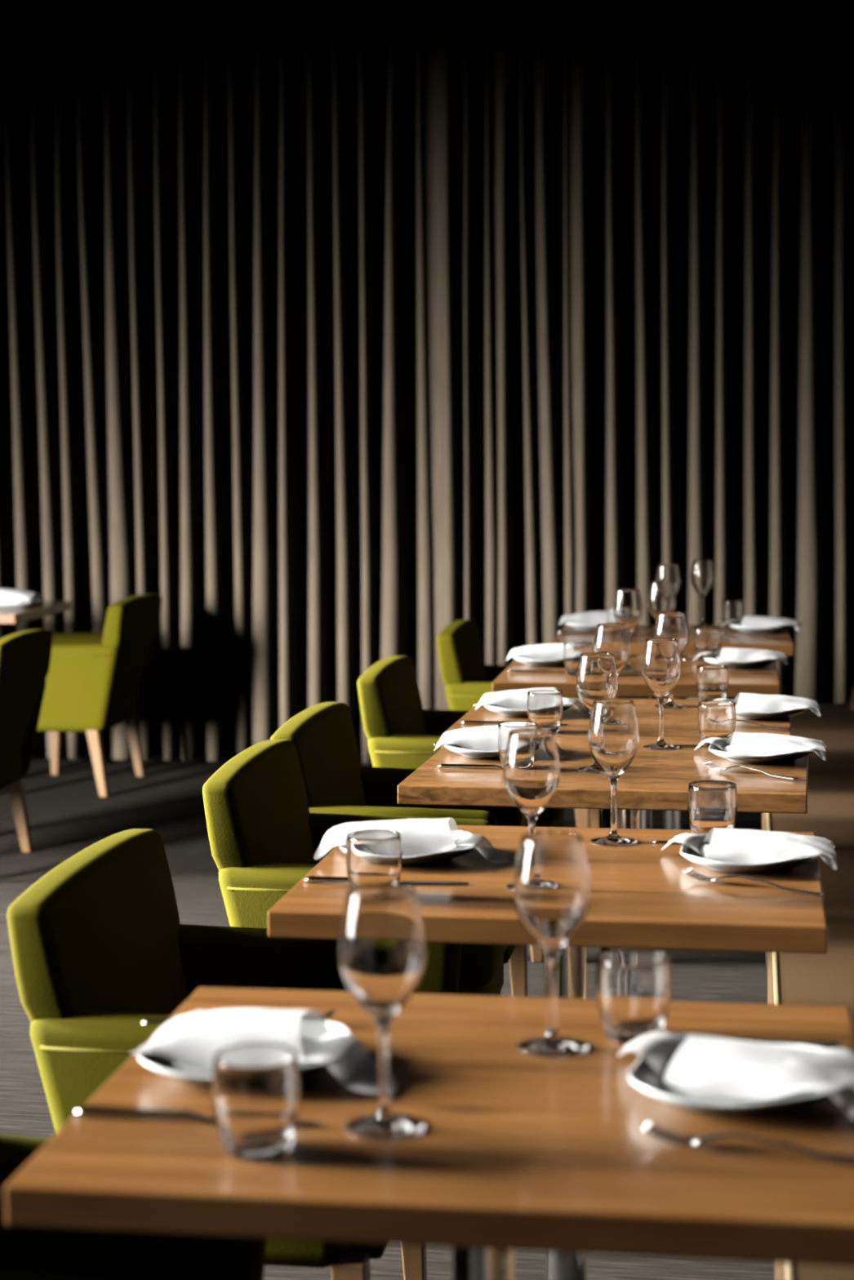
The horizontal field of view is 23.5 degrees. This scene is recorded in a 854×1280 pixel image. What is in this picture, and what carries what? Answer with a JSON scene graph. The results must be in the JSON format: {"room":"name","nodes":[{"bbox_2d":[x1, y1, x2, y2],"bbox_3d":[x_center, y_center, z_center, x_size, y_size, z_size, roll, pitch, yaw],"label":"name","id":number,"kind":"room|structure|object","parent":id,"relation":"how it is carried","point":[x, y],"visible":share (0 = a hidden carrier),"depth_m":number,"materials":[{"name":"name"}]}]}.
{"room":"restaurant dining room","nodes":[
{"label":"restaurant dining room","id":0,"kind":"room"},
{"bbox_2d":[0,752,774,1279],"bbox_3d":[-1.619,1.071,3.896,6.800,0.100,10.950,0,6,9],"label":"floor","id":1,"kind":"structure","parent":0,"point":[67,814],"depth_m":6.04,"materials":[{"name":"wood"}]},
{"bbox_2d":[0,629,53,852],"bbox_3d":[-1.548,0.360,6.706,0.529,0.771,0.577,0,6,6],"label":"velvet armchair","id":2,"kind":"object","parent":1,"relation":"on","point":[25,655],"visible":1,"depth_m":6.74,"materials":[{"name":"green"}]},
{"bbox_2d":[0,600,71,794],"bbox_3d":[-1.874,0.238,8.169,0.750,0.740,0.654,0,6,9],"label":"dining table","id":3,"kind":"object","parent":1,"relation":"on","point":[45,608],"visible":0.62,"depth_m":8.02,"materials":[{"name":"brown wood"}]},
{"bbox_2d":[0,598,41,608],"bbox_3d":[-1.628,-0.144,8.095,0.206,0.028,0.208,0,6,3],"label":"plate","id":4,"kind":"object","parent":3,"relation":"on","point":[36,601],"visible":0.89,"depth_m":8.02,"materials":[{"name":"white ceramic"}]},
{"bbox_2d":[0,588,45,603],"bbox_3d":[-1.665,-0.170,8.101,0.272,0.074,0.165,1,6,12],"label":"napkin","id":5,"kind":"object","parent":4,"relation":"on","point":[6,595],"visible":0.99,"depth_m":8.05,"materials":[{"name":"white fabric"}]},
{"bbox_2d":[36,594,162,796],"bbox_3d":[-1.392,0.207,8.276,0.529,0.771,0.577,0,6,9],"label":"velvet armchair","id":6,"kind":"object","parent":1,"relation":"on","point":[96,682],"visible":0.85,"depth_m":8.02,"materials":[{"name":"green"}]},
{"bbox_2d":[0,1134,266,1279],"bbox_3d":[-0.428,0.799,2.059,0.529,0.771,0.577,0,6,9],"label":"velvet armchair","id":7,"kind":"object","parent":1,"relation":"on","point":[26,1253],"visible":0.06,"depth_m":2.25,"materials":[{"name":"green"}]},
{"bbox_2d":[0,1271,144,1279],"bbox_3d":[-0.370,0.768,2.046,0.410,0.115,0.420,0,6,9],"label":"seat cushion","id":8,"kind":"object","parent":7,"relation":"on","point":[3,1275],"depth_m":2.24,"materials":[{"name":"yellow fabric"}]},
{"bbox_2d":[6,828,426,1279],"bbox_3d":[-0.266,0.702,3.046,0.529,0.771,0.577,0,6,9],"label":"velvet armchair","id":9,"kind":"object","parent":1,"relation":"on","point":[101,948],"visible":0.32,"depth_m":2.93,"materials":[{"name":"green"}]},
{"bbox_2d":[202,739,507,995],"bbox_3d":[-0.110,0.605,4.031,0.529,0.771,0.577,0,6,8],"label":"velvet armchair","id":10,"kind":"object","parent":1,"relation":"on","point":[264,837],"visible":0.41,"depth_m":3.79,"materials":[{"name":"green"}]},
{"bbox_2d":[458,942,507,987],"bbox_3d":[-0.052,0.573,4.019,0.410,0.115,0.420,0,6,8],"label":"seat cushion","id":11,"kind":"object","parent":10,"relation":"on","point":[479,962],"depth_m":3.79,"materials":[{"name":"green fabric"}]},
{"bbox_2d":[270,702,527,996],"bbox_3d":[-0.027,0.545,4.633,0.529,0.771,0.577,0,6,10],"label":"velvet armchair","id":12,"kind":"object","parent":1,"relation":"on","point":[322,735],"visible":0.29,"depth_m":4.64,"materials":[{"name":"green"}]},
{"bbox_2d":[4,986,853,1279],"bbox_3d":[0.058,0.809,2.068,0.750,0.740,0.654,0,6,9],"label":"dining table","id":13,"kind":"object","parent":1,"relation":"on","point":[515,1149],"visible":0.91,"depth_m":1.82,"materials":[{"name":"brown wood"}]},
{"bbox_2d":[72,1105,320,1125],"bbox_3d":[-0.218,0.448,1.931,0.240,0.008,0.018,0,6,10],"label":"table knife","id":14,"kind":"object","parent":13,"relation":"on","point":[86,1110],"visible":0.71,"depth_m":1.93,"materials":[{"name":"silver metal"}]},
{"bbox_2d":[142,1008,335,1023],"bbox_3d":[-0.206,0.413,2.245,0.210,0.014,0.025,0,6,3],"label":"fork","id":15,"kind":"object","parent":13,"relation":"on","point":[330,1014],"visible":0.18,"depth_m":2.25,"materials":[{"name":"silver metal"}]},
{"bbox_2d":[137,1021,351,1086],"bbox_3d":[-0.181,0.423,2.089,0.206,0.028,0.208,1,6,15],"label":"plate","id":16,"kind":"object","parent":13,"relation":"on","point":[162,1065],"visible":0.23,"depth_m":2.05,"materials":[{"name":"white ceramic"}]},
{"bbox_2d":[130,1008,396,1093],"bbox_3d":[-0.145,0.405,2.079,0.268,0.058,0.167,1,6,16],"label":"napkin","id":17,"kind":"object","parent":16,"relation":"on","point":[193,1039],"visible":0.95,"depth_m":2.05,"materials":[{"name":"white fabric"}]},
{"bbox_2d":[212,1042,300,1160],"bbox_3d":[-0.153,0.416,1.840,0.078,0.089,0.078,-2,6,-10],"label":"tumbler","id":18,"kind":"object","parent":13,"relation":"on","point":[256,1086],"visible":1,"depth_m":1.81,"materials":[{"name":"clear glass"}]},
{"bbox_2d":[338,882,426,1140],"bbox_3d":[-0.041,0.341,1.894,0.080,0.225,0.080,-3,6,-22],"label":"wine glass","id":19,"kind":"object","parent":13,"relation":"on","point":[382,953],"visible":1,"depth_m":1.86,"materials":[{"name":"clear glass"}]},
{"bbox_2d":[513,831,590,1057],"bbox_3d":[0.131,0.316,2.139,0.080,0.225,0.080,3,7,34],"label":"wine glass","id":20,"kind":"object","parent":13,"relation":"on","point":[552,883],"visible":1,"depth_m":2.11,"materials":[{"name":"clear glass"}]},
{"bbox_2d":[595,946,670,1044],"bbox_3d":[0.219,0.379,2.178,0.078,0.089,0.078,2,6,21],"label":"tumbler","id":21,"kind":"object","parent":13,"relation":"on","point":[633,984],"visible":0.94,"depth_m":2.15,"materials":[{"name":"clear glass"}]},
{"bbox_2d":[613,1038,844,1048],"bbox_3d":[0.316,0.421,2.148,0.240,0.008,0.018,0,6,9],"label":"table knife","id":22,"kind":"object","parent":13,"relation":"on","point":[824,1044],"visible":0.3,"depth_m":2.13,"materials":[{"name":"silver metal"}]},
{"bbox_2d":[627,1034,831,1115],"bbox_3d":[0.304,0.427,1.989,0.206,0.028,0.208,1,6,18],"label":"plate","id":23,"kind":"object","parent":13,"relation":"on","point":[642,1075],"visible":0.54,"depth_m":1.94,"materials":[{"name":"white ceramic"}]},
{"bbox_2d":[617,1031,853,1118],"bbox_3d":[0.301,0.414,1.998,0.264,0.041,0.166,1,6,20],"label":"napkin","id":24,"kind":"object","parent":23,"relation":"on","point":[694,1064],"visible":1,"depth_m":1.96,"materials":[{"name":"white fabric"}]},
{"bbox_2d":[642,1120,853,1163],"bbox_3d":[0.297,0.449,1.824,0.210,0.014,0.025,1,6,20],"label":"fork","id":25,"kind":"object","parent":13,"relation":"on","point":[669,1136],"visible":1,"depth_m":1.83,"materials":[{"name":"silver metal"}]},
{"bbox_2d":[357,655,564,962],"bbox_3d":[0.121,0.443,5.670,0.529,0.771,0.577,0,6,9],"label":"velvet armchair","id":26,"kind":"object","parent":1,"relation":"on","point":[399,732],"visible":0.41,"depth_m":5.43,"materials":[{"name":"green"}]},
{"bbox_2d":[535,808,563,822],"bbox_3d":[0.180,0.412,5.657,0.410,0.115,0.420,0,6,9],"label":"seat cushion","id":27,"kind":"object","parent":26,"relation":"on","point":[548,815],"depth_m":5.43,"materials":[{"name":"green fabric"}]},
{"bbox_2d":[435,619,599,827],"bbox_3d":[0.335,0.328,6.835,0.529,0.771,0.577,0,6,9],"label":"velvet armchair","id":28,"kind":"object","parent":1,"relation":"on","point":[466,677],"visible":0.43,"depth_m":6.58,"materials":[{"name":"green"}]},
{"bbox_2d":[267,825,826,1279],"bbox_3d":[0.209,0.708,3.088,0.750,0.740,0.654,0,6,9],"label":"dining table","id":29,"kind":"object","parent":1,"relation":"on","point":[642,895],"visible":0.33,"depth_m":2.84,"materials":[{"name":"brown wood"}]},
{"bbox_2d":[346,829,401,887],"bbox_3d":[-0.074,0.316,2.865,0.078,0.089,0.078,-5,7,-41],"label":"tumbler","id":30,"kind":"object","parent":29,"relation":"on","point":[372,855],"visible":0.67,"depth_m":2.83,"materials":[{"name":"clear glass"}]},
{"bbox_2d":[303,875,468,884],"bbox_3d":[-0.060,0.347,2.958,0.240,0.008,0.018,0,6,7],"label":"table knife","id":31,"kind":"object","parent":29,"relation":"on","point":[312,878],"visible":0.72,"depth_m":2.96,"materials":[{"name":"silver metal"}]},
{"bbox_2d":[338,830,475,866],"bbox_3d":[-0.026,0.320,3.135,0.206,0.028,0.208,0,6,10],"label":"plate","id":32,"kind":"object","parent":29,"relation":"on","point":[438,858],"visible":0.31,"depth_m":3.06,"materials":[{"name":"white ceramic"}]},
{"bbox_2d":[313,817,508,862],"bbox_3d":[-0.015,0.302,3.134,0.290,0.058,0.165,0,6,8],"label":"napkin","id":33,"kind":"object","parent":32,"relation":"on","point":[419,837],"visible":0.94,"depth_m":3.10,"materials":[{"name":"white fabric"}]},
{"bbox_2d":[502,728,559,890],"bbox_3d":[0.149,0.241,2.909,0.080,0.225,0.080,1,6,13],"label":"wine glass","id":34,"kind":"object","parent":29,"relation":"on","point":[531,767],"visible":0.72,"depth_m":2.88,"materials":[{"name":"clear glass"}]},
{"bbox_2d":[587,698,639,846],"bbox_3d":[0.294,0.208,3.234,0.080,0.225,0.080,1,6,20],"label":"wine glass","id":35,"kind":"object","parent":29,"relation":"on","point":[613,736],"visible":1,"depth_m":3.20,"materials":[{"name":"clear glass"}]},
{"bbox_2d":[652,840,679,843],"bbox_3d":[0.474,0.316,3.216,0.240,0.008,0.018,0,6,9],"label":"table knife","id":36,"kind":"object","parent":29,"relation":"on","point":[659,842],"visible":0.16,"depth_m":3.23,"materials":[{"name":"silver metal"}]},
{"bbox_2d":[687,780,737,834],"bbox_3d":[0.453,0.273,3.252,0.078,0.089,0.078,-4,7,-33],"label":"tumbler","id":37,"kind":"object","parent":29,"relation":"on","point":[711,804],"visible":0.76,"depth_m":3.22,"materials":[{"name":"clear glass"}]},
{"bbox_2d":[680,833,819,874],"bbox_3d":[0.483,0.322,3.058,0.206,0.028,0.208,0,6,11],"label":"plate","id":38,"kind":"object","parent":29,"relation":"on","point":[776,867],"visible":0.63,"depth_m":2.98,"materials":[{"name":"white ceramic"}]},
{"bbox_2d":[660,827,837,870],"bbox_3d":[0.478,0.306,3.062,0.264,0.046,0.165,0,6,9],"label":"napkin","id":39,"kind":"object","parent":38,"relation":"on","point":[722,845],"visible":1,"depth_m":3.02,"materials":[{"name":"white fabric"}]},
{"bbox_2d":[682,867,823,896],"bbox_3d":[0.461,0.342,2.901,0.210,0.014,0.025,3,7,34],"label":"fork","id":40,"kind":"object","parent":29,"relation":"on","point":[697,876],"visible":1,"depth_m":2.91,"materials":[{"name":"silver metal"}]},
{"bbox_2d":[397,737,808,952],"bbox_3d":[0.377,0.609,4.093,0.750,0.740,0.654,0,6,11],"label":"dining table","id":41,"kind":"object","parent":1,"relation":"on","point":[654,780],"visible":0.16,"depth_m":3.82,"materials":[{"name":"brown wood"}]},
{"bbox_2d":[437,763,503,768],"bbox_3d":[0.139,0.246,3.979,0.240,0.008,0.018,0,6,10],"label":"table knife","id":42,"kind":"object","parent":41,"relation":"on","point":[443,765],"visible":0.58,"depth_m":3.98,"materials":[{"name":"silver metal"}]},
{"bbox_2d":[443,743,499,759],"bbox_3d":[0.140,0.219,4.160,0.206,0.028,0.208,0,6,9],"label":"plate","id":43,"kind":"object","parent":41,"relation":"on","point":[468,753],"visible":0.34,"depth_m":4.08,"materials":[{"name":"white ceramic"}]},
{"bbox_2d":[434,725,571,756],"bbox_3d":[0.160,0.200,4.157,0.272,0.059,0.164,0,6,9],"label":"napkin","id":44,"kind":"object","parent":43,"relation":"on","point":[477,738],"visible":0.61,"depth_m":4.12,"materials":[{"name":"white fabric"}]},
{"bbox_2d":[497,720,537,768],"bbox_3d":[0.176,0.206,3.969,0.078,0.089,0.078,-4,7,-32],"label":"tumbler","id":45,"kind":"object","parent":41,"relation":"on","point":[504,728],"visible":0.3,"depth_m":3.95,"materials":[{"name":"clear glass"}]},
{"bbox_2d":[576,652,617,773],"bbox_3d":[0.327,0.139,3.942,0.080,0.225,0.080,0,6,1],"label":"wine glass","id":46,"kind":"object","parent":41,"relation":"on","point":[597,675],"visible":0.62,"depth_m":3.91,"materials":[{"name":"clear glass"}]},
{"bbox_2d":[641,637,680,750],"bbox_3d":[0.482,0.110,4.220,0.082,0.225,0.082,2,6,23],"label":"wine glass","id":47,"kind":"object","parent":41,"relation":"on","point":[660,662],"visible":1,"depth_m":4.19,"materials":[{"name":"clear glass"}]},
{"bbox_2d":[674,744,709,746],"bbox_3d":[0.624,0.216,4.231,0.240,0.008,0.018,0,6,9],"label":"table knife","id":48,"kind":"object","parent":41,"relation":"on","point":[694,745],"visible":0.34,"depth_m":4.24,"materials":[{"name":"silver metal"}]},
{"bbox_2d":[697,700,735,745],"bbox_3d":[0.601,0.174,4.250,0.078,0.089,0.078,-3,6,-23],"label":"tumbler","id":49,"kind":"object","parent":41,"relation":"on","point":[716,718],"visible":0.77,"depth_m":4.22,"materials":[{"name":"clear glass"}]},
{"bbox_2d":[702,760,799,780],"bbox_3d":[0.612,0.246,3.876,0.210,0.014,0.025,5,8,43],"label":"fork","id":50,"kind":"object","parent":41,"relation":"on","point":[713,766],"visible":1,"depth_m":3.88,"materials":[{"name":"silver metal"}]},
{"bbox_2d":[708,737,813,764],"bbox_3d":[0.663,0.223,4.062,0.206,0.028,0.208,0,6,10],"label":"plate","id":51,"kind":"object","parent":41,"relation":"on","point":[788,757],"visible":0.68,"depth_m":3.98,"materials":[{"name":"white ceramic"}]},
{"bbox_2d":[693,732,826,760],"bbox_3d":[0.659,0.207,4.067,0.265,0.047,0.165,0,6,10],"label":"napkin","id":52,"kind":"object","parent":51,"relation":"on","point":[738,743],"visible":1,"depth_m":4.02,"materials":[{"name":"white fabric"}]},
{"bbox_2d":[441,697,791,828],"bbox_3d":[0.461,0.544,4.753,0.750,0.740,0.654,0,6,10],"label":"dining table","id":53,"kind":"object","parent":1,"relation":"on","point":[682,722],"visible":0.07,"depth_m":4.62,"materials":[{"name":"brown wood"}]},
{"bbox_2d":[461,720,567,724],"bbox_3d":[0.196,0.186,4.595,0.240,0.008,0.018,0,6,9],"label":"table knife","id":54,"kind":"object","parent":53,"relation":"on","point":[464,722],"visible":0.49,"depth_m":4.60,"materials":[{"name":"silver metal"}]},
{"bbox_2d":[483,697,573,717],"bbox_3d":[0.237,0.158,4.774,0.206,0.028,0.208,0,6,7],"label":"plate","id":55,"kind":"object","parent":53,"relation":"on","point":[508,713],"visible":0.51,"depth_m":4.70,"materials":[{"name":"white ceramic"}]},
{"bbox_2d":[475,687,590,715],"bbox_3d":[0.257,0.140,4.772,0.272,0.058,0.165,0,6,9],"label":"napkin","id":56,"kind":"object","parent":55,"relation":"on","point":[512,699],"visible":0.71,"depth_m":4.73,"materials":[{"name":"white fabric"}]},
{"bbox_2d":[526,689,562,733],"bbox_3d":[0.257,0.157,4.471,0.078,0.089,0.078,-5,7,-37],"label":"tumbler","id":57,"kind":"object","parent":53,"relation":"on","point":[544,707],"visible":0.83,"depth_m":4.44,"materials":[{"name":"clear glass"}]},
{"bbox_2d":[593,622,629,675],"bbox_3d":[0.411,0.077,4.572,0.080,0.225,0.080,1,6,19],"label":"wine glass","id":58,"kind":"object","parent":53,"relation":"on","point":[610,637],"visible":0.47,"depth_m":4.53,"materials":[{"name":"clear glass"}]},
{"bbox_2d":[653,611,688,708],"bbox_3d":[0.579,0.047,4.862,0.080,0.225,0.080,3,7,33],"label":"wine glass","id":59,"kind":"object","parent":53,"relation":"on","point":[668,624],"visible":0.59,"depth_m":4.83,"materials":[{"name":"clear glass"}]},
{"bbox_2d":[695,664,728,702],"bbox_3d":[0.687,0.107,4.934,0.078,0.089,0.078,3,7,35],"label":"tumbler","id":60,"kind":"object","parent":53,"relation":"on","point":[711,680],"visible":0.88,"depth_m":4.90,"materials":[{"name":"clear glass"}]},
{"bbox_2d":[735,720,791,730],"bbox_3d":[0.704,0.184,4.511,0.210,0.014,0.025,3,7,34],"label":"fork","id":61,"kind":"object","parent":53,"relation":"on","point":[747,722],"visible":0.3,"depth_m":4.48,"materials":[{"name":"silver metal"}]},
{"bbox_2d":[729,699,809,720],"bbox_3d":[0.770,0.161,4.685,0.206,0.028,0.208,0,6,6],"label":"plate","id":62,"kind":"object","parent":53,"relation":"on","point":[743,715],"visible":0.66,"depth_m":4.60,"materials":[{"name":"white ceramic"}]},
{"bbox_2d":[714,693,821,716],"bbox_3d":[0.765,0.145,4.689,0.264,0.047,0.166,0,6,8],"label":"napkin","id":63,"kind":"object","parent":62,"relation":"on","point":[748,702],"visible":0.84,"depth_m":4.64,"materials":[{"name":"white fabric"}]},
{"bbox_2d":[492,657,779,828],"bbox_3d":[0.594,0.449,5.716,0.750,0.740,0.654,0,6,8],"label":"dining table","id":64,"kind":"object","parent":1,"relation":"on","point":[631,685],"visible":0.16,"depth_m":5.42,"materials":[{"name":"brown wood"}]},
{"bbox_2d":[507,669,566,672],"bbox_3d":[0.341,0.086,5.612,0.240,0.008,0.018,0,6,8],"label":"table knife","id":65,"kind":"object","parent":64,"relation":"on","point":[511,670],"visible":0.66,"depth_m":5.62,"materials":[{"name":"silver metal"}]},
{"bbox_2d":[511,655,564,666],"bbox_3d":[0.347,0.055,5.825,0.206,0.028,0.208,0,6,9],"label":"plate","id":66,"kind":"object","parent":64,"relation":"on","point":[560,662],"visible":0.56,"depth_m":5.75,"materials":[{"name":"white ceramic"}]},
{"bbox_2d":[506,643,563,660],"bbox_3d":[0.367,0.037,5.823,0.272,0.057,0.165,0,6,7],"label":"napkin","id":67,"kind":"object","parent":66,"relation":"on","point":[549,651],"visible":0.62,"depth_m":5.78,"materials":[{"name":"white fabric"}]},
{"bbox_2d":[563,640,591,675],"bbox_3d":[0.408,0.050,5.551,0.078,0.089,0.078,3,6,31],"label":"tumbler","id":68,"kind":"object","parent":64,"relation":"on","point":[572,650],"visible":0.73,"depth_m":5.52,"materials":[{"name":"clear glass"}]},
{"bbox_2d":[613,588,642,671],"bbox_3d":[0.552,-0.027,5.628,0.080,0.225,0.080,-2,6,-17],"label":"wine glass","id":69,"kind":"object","parent":64,"relation":"on","point":[628,605],"visible":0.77,"depth_m":5.59,"materials":[{"name":"clear glass"}]},
{"bbox_2d":[647,581,675,620],"bbox_3d":[0.676,-0.055,5.904,0.080,0.225,0.080,-6,7,-41],"label":"wine glass","id":70,"kind":"object","parent":64,"relation":"on","point":[661,595],"visible":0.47,"depth_m":5.87,"materials":[{"name":"clear glass"}]},
{"bbox_2d":[693,627,720,660],"bbox_3d":[0.808,0.012,5.905,0.078,0.089,0.078,-2,6,-14],"label":"tumbler","id":71,"kind":"object","parent":64,"relation":"on","point":[704,639],"visible":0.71,"depth_m":5.87,"materials":[{"name":"clear glass"}]},
{"bbox_2d":[703,653,778,668],"bbox_3d":[0.878,0.059,5.726,0.206,0.028,0.208,0,6,9],"label":"plate","id":72,"kind":"object","parent":64,"relation":"on","point":[757,664],"visible":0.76,"depth_m":5.65,"materials":[{"name":"white ceramic"}]},
{"bbox_2d":[692,647,787,665],"bbox_3d":[0.874,0.044,5.730,0.265,0.045,0.164,0,6,7],"label":"napkin","id":73,"kind":"object","parent":72,"relation":"on","point":[726,654],"visible":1,"depth_m":5.69,"materials":[{"name":"white fabric"}]},
{"bbox_2d":[728,666,773,674],"bbox_3d":[0.835,0.082,5.548,0.210,0.014,0.025,2,6,23],"label":"fork","id":74,"kind":"object","parent":64,"relation":"on","point":[728,667],"visible":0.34,"depth_m":5.53,"materials":[{"name":"silver metal"}]},
{"bbox_2d":[551,625,793,829],"bbox_3d":[0.808,0.348,6.736,0.750,0.740,0.654,0,6,8],"label":"dining table","id":75,"kind":"object","parent":1,"relation":"on","point":[672,820],"visible":0.08,"depth_m":6.57,"materials":[{"name":"brown wood"}]},
{"bbox_2d":[557,631,595,633],"bbox_3d":[0.549,-0.024,6.719,0.240,0.008,0.018,0,6,7],"label":"table knife","id":76,"kind":"object","parent":75,"relation":"on","point":[558,632],"visible":0.62,"depth_m":6.72,"materials":[{"name":"silver metal"}]},
{"bbox_2d":[563,621,596,631],"bbox_3d":[0.563,-0.052,6.904,0.206,0.028,0.208,0,6,6],"label":"plate","id":77,"kind":"object","parent":75,"relation":"on","point":[575,626],"visible":0.45,"depth_m":6.83,"materials":[{"name":"white ceramic"}]},
{"bbox_2d":[559,610,639,628],"bbox_3d":[0.583,-0.070,6.903,0.272,0.058,0.164,0,6,6],"label":"napkin","id":78,"kind":"object","parent":77,"relation":"on","point":[592,618],"visible":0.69,"depth_m":6.86,"materials":[{"name":"white fabric"}]},
{"bbox_2d":[606,607,617,623],"bbox_3d":[0.622,-0.059,6.650,0.078,0.089,0.078,-3,6,-19],"label":"tumbler","id":79,"kind":"object","parent":75,"relation":"on","point":[610,614],"visible":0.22,"depth_m":6.62,"materials":[{"name":"clear glass"}]},
{"bbox_2d":[655,564,679,595],"bbox_3d":[0.791,-0.136,6.728,0.080,0.225,0.080,2,6,23],"label":"wine glass","id":80,"kind":"object","parent":75,"relation":"on","point":[665,572],"visible":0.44,"depth_m":6.69,"materials":[{"name":"clear glass"}]},
{"bbox_2d":[690,560,714,626],"bbox_3d":[0.932,-0.158,6.937,0.080,0.225,0.080,3,7,34],"label":"wine glass","id":81,"kind":"object","parent":75,"relation":"on","point":[702,574],"visible":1,"depth_m":6.91,"materials":[{"name":"clear glass"}]},
{"bbox_2d":[720,600,744,627],"bbox_3d":[1.032,-0.088,6.908,0.078,0.089,0.078,-2,6,-10],"label":"tumbler","id":82,"kind":"object","parent":75,"relation":"on","point":[731,610],"visible":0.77,"depth_m":6.88,"materials":[{"name":"clear glass"}]},
{"bbox_2d":[721,632,788,639],"bbox_3d":[1.042,-0.013,6.503,0.210,0.014,0.025,2,6,23],"label":"fork","id":83,"kind":"object","parent":75,"relation":"on","point":[724,633],"visible":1,"depth_m":6.50,"materials":[{"name":"silver metal"}]},
{"bbox_2d":[728,620,792,633],"bbox_3d":[1.099,-0.041,6.739,0.206,0.028,0.208,1,6,12],"label":"plate","id":84,"kind":"object","parent":75,"relation":"on","point":[774,629],"visible":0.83,"depth_m":6.66,"materials":[{"name":"white ceramic"}]},
{"bbox_2d":[720,615,800,631],"bbox_3d":[1.095,-0.057,6.744,0.265,0.046,0.165,1,6,12],"label":"napkin","id":85,"kind":"object","parent":84,"relation":"on","point":[752,621],"visible":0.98,"depth_m":6.70,"materials":[{"name":"white fabric"}]},
{"bbox_2d":[760,684,853,1279],"bbox_3d":[1.024,0.547,3.732,0.799,0.920,6.950,0,6,9],"label":"banquette","id":86,"kind":"object","parent":1,"relation":"on","point":[827,979],"visible":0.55,"depth_m":4.31,"materials":[{"name":"brown leather"}]},
{"bbox_2d":[460,0,464,446],"bbox_3d":[-0.801,-1.343,9.021,6.800,3.700,0.150,0,6,9],"label":"wall","id":87,"kind":"structure","parent":0,"point":[462,2],"depth_m":8.72,"materials":[{"name":"grey paint"}]},
{"bbox_3d":[-1.663,-2.708,3.505,6.800,0.100,10.900,0,6,9],"label":"ceiling","id":88,"kind":"structure","parent":0,"visible":0},
{"bbox_2d":[0,0,464,763],"bbox_3d":[-0.958,-1.310,8.742,2.210,3.650,0.274,0,6,9],"label":"curtain","id":89,"kind":"object","parent":88,"relation":"hanging from","point":[231,354],"visible":0.88,"depth_m":8.69,"materials":[{"name":"grey fabric"}]},
{"bbox_2d":[463,0,853,703],"bbox_3d":[1.251,-1.300,8.399,2.211,3.650,0.274,0,6,9],"label":"curtain","id":90,"kind":"object","parent":88,"relation":"hanging from","point":[659,255],"visible":0.78,"depth_m":8.43,"materials":[{"name":"grey fabric"}]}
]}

